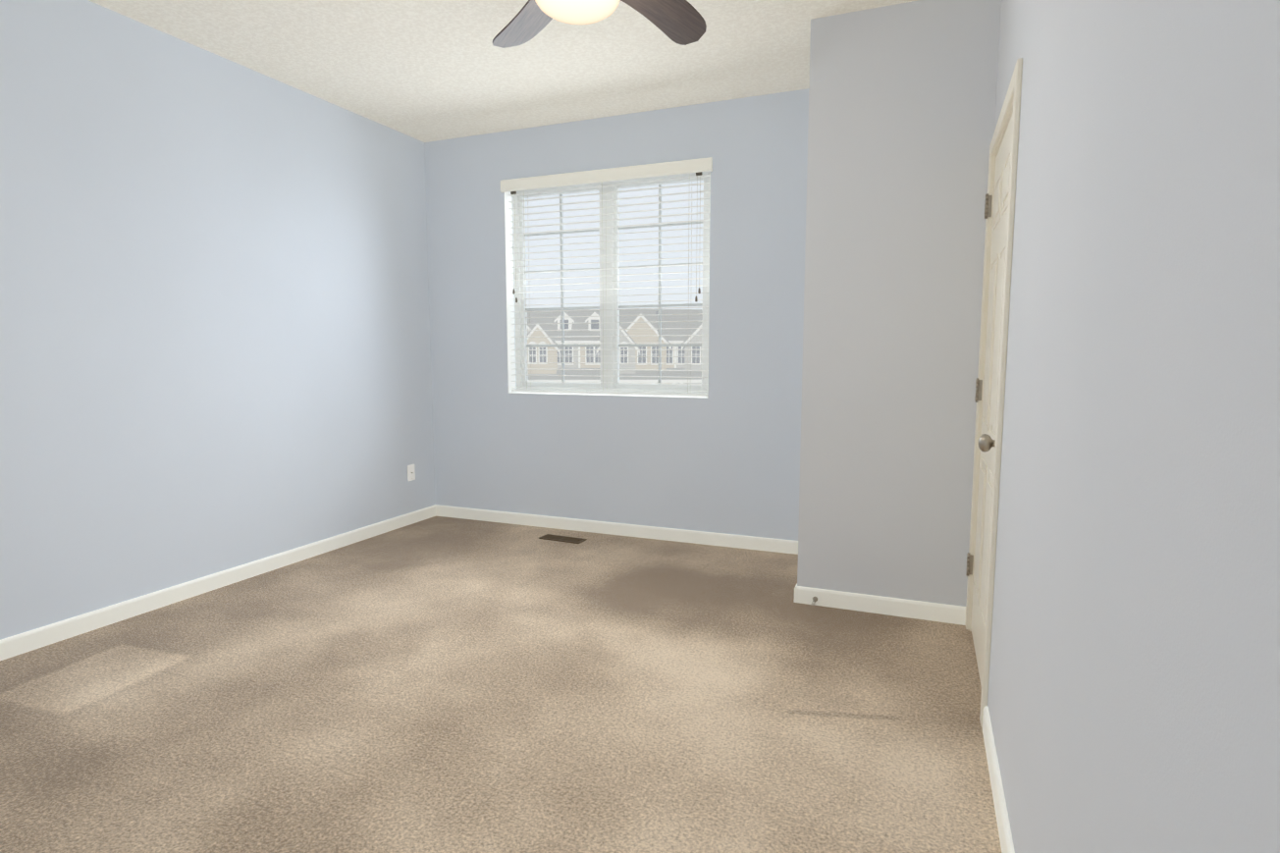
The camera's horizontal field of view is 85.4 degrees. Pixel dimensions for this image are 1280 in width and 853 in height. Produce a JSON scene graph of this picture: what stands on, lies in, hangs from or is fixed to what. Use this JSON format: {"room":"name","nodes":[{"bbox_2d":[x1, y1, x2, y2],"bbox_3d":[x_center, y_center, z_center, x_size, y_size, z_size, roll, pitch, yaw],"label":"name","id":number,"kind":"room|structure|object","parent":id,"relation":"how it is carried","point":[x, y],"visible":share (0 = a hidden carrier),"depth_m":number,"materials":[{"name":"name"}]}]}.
{"room":"empty bedroom","nodes":[
{"label":"empty bedroom","id":0,"kind":"room"},
{"bbox_2d":[0,0,435,639],"bbox_3d":[-2.527,-0.457,2.977,0.160,2.740,5.093,2,6,22],"label":"wall","id":1,"kind":"structure","parent":0,"point":[214,322],"depth_m":3.43,"materials":[{"name":"blue paint"}]},
{"bbox_2d":[0,504,435,661],"bbox_3d":[-2.447,0.868,3.084,0.013,0.082,4.773,2,6,22],"label":"baseboard","id":2,"kind":"structure","parent":1,"relation":"attached to","point":[31,640],"depth_m":3.48,"materials":[{"name":"white paint"}]},
{"bbox_2d":[407,464,415,480],"bbox_3d":[-1.648,0.333,5.006,0.014,0.115,0.070,2,6,22],"label":"jack","id":3,"kind":"object","parent":1,"relation":"attached to","point":[410,473],"visible":1,"depth_m":5.00,"materials":[{"name":"white plastic"}]},
{"bbox_2d":[0,515,1001,852],"bbox_3d":[-0.496,1.042,2.306,4.545,0.100,5.093,2,6,22],"label":"floor","id":4,"kind":"structure","parent":0,"point":[442,684],"depth_m":2.37,"materials":[{"name":"carpet"}]},
{"bbox_2d":[538,533,586,543],"bbox_3d":[-0.514,0.743,4.602,0.305,0.011,0.110,3,7,25],"label":"floor air vent","id":5,"kind":"object","parent":4,"relation":"on","point":[566,539],"visible":1,"depth_m":4.60,"materials":[{"name":"brown metal"}]},
{"bbox_2d":[88,0,917,142],"bbox_3d":[-0.496,-1.783,2.008,4.545,0.100,5.093,2,6,22],"label":"ceiling","id":6,"kind":"structure","parent":0,"point":[425,71],"depth_m":3.54,"materials":[{"name":"white paint"}]},
{"bbox_2d":[492,0,706,48],"bbox_3d":[-0.147,-1.513,2.127,1.180,0.461,1.225,2,6,22],"label":"ceiling fan","id":7,"kind":"object","parent":6,"relation":"hanging from","point":[681,22],"visible":1,"depth_m":2.47,"materials":[{"name":"brown wood"}]},
{"bbox_2d":[424,88,808,540],"bbox_3d":[0.506,-0.607,4.399,4.385,2.740,0.160,2,6,22],"label":"wall","id":8,"kind":"structure","parent":0,"point":[724,457],"depth_m":4.53,"materials":[{"name":"blue paint"}]},
{"bbox_2d":[504,172,710,398],"bbox_3d":[-0.224,-0.936,4.661,1.480,1.450,0.154,2,6,22],"label":"window","id":9,"kind":"structure","parent":8,"relation":"in","point":[611,359],"depth_m":4.71,"materials":[{"name":"white plastic"}]},
{"bbox_2d":[500,157,712,397],"bbox_3d":[-0.245,-0.943,4.609,1.504,1.462,0.099,2,6,22],"label":"window blinds","id":10,"kind":"object","parent":9,"relation":"attached to","point":[699,168],"visible":0.85,"depth_m":4.56,"materials":[{"name":"white plastic"}]},
{"bbox_2d":[435,504,798,554],"bbox_3d":[-0.219,0.694,4.739,2.830,0.082,0.013,2,6,22],"label":"baseboard","id":11,"kind":"structure","parent":8,"relation":"attached to","point":[613,528],"depth_m":4.68,"materials":[{"name":"white paint"}]},
{"bbox_2d":[797,0,1001,606],"bbox_3d":[1.643,-0.502,3.404,1.525,2.740,0.840,2,6,22],"label":"wall","id":12,"kind":"structure","parent":0,"point":[902,99],"depth_m":3.14,"materials":[{"name":"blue paint"}]},
{"bbox_2d":[793,584,800,603],"bbox_3d":[0.922,0.792,3.809,0.013,0.082,0.820,2,6,22],"label":"baseboard","id":13,"kind":"structure","parent":12,"relation":"attached to","point":[797,589],"depth_m":3.43,"materials":[{"name":"white paint"}]},
{"bbox_2d":[800,586,965,625],"bbox_3d":[1.144,0.847,3.287,0.755,0.082,0.013,2,6,22],"label":"baseboard","id":14,"kind":"structure","parent":12,"relation":"attached to","point":[941,613],"depth_m":3.27,"materials":[{"name":"white paint"}]},
{"bbox_2d":[811,596,817,605],"bbox_3d":[0.844,0.848,3.359,0.025,0.025,0.079,2,6,22],"label":"door stop","id":15,"kind":"object","parent":14,"relation":"attached to","point":[815,599],"visible":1,"depth_m":3.36,"materials":[{"name":"silver metal"}]},
{"bbox_2d":[987,0,1279,852],"bbox_3d":[0.782,-0.260,1.104,0.120,2.740,4.093,2,6,22],"label":"wall","id":16,"kind":"structure","parent":0,"point":[1133,699],"depth_m":0.81,"materials":[{"name":"blue paint"}]},
{"bbox_2d":[965,112,1013,685],"bbox_3d":[1.309,-0.068,2.615,0.098,2.018,0.817,2,6,22],"label":"door","id":17,"kind":"structure","parent":16,"relation":"in","point":[986,440],"depth_m":2.64,"materials":[{"name":"beige paint"}]},
{"bbox_2d":[964,57,1022,727],"bbox_3d":[1.364,-0.095,2.584,0.136,2.102,0.938,2,6,22],"label":"door frame","id":18,"kind":"structure","parent":16,"relation":"attached to","point":[1011,103],"depth_m":2.25,"materials":[{"name":"beige paint"}]},
{"bbox_2d":[982,705,1014,852],"bbox_3d":[0.570,1.098,0.900,0.013,0.082,2.973,2,6,22],"label":"baseboard","id":19,"kind":"structure","parent":16,"relation":"attached to","point":[1004,831],"depth_m":1.87,"materials":[{"name":"white paint"}]},
{"label":"outside","id":20,"kind":"structure","parent":0,"visible":0},
{"bbox_2d":[526,309,702,384],"bbox_3d":[-0.144,-2.926,33.901,129.300,8.970,76.000,0,6,-2],"label":"townhouses","id":21,"kind":"structure","parent":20,"point":[533,355],"depth_m":55.23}
]}

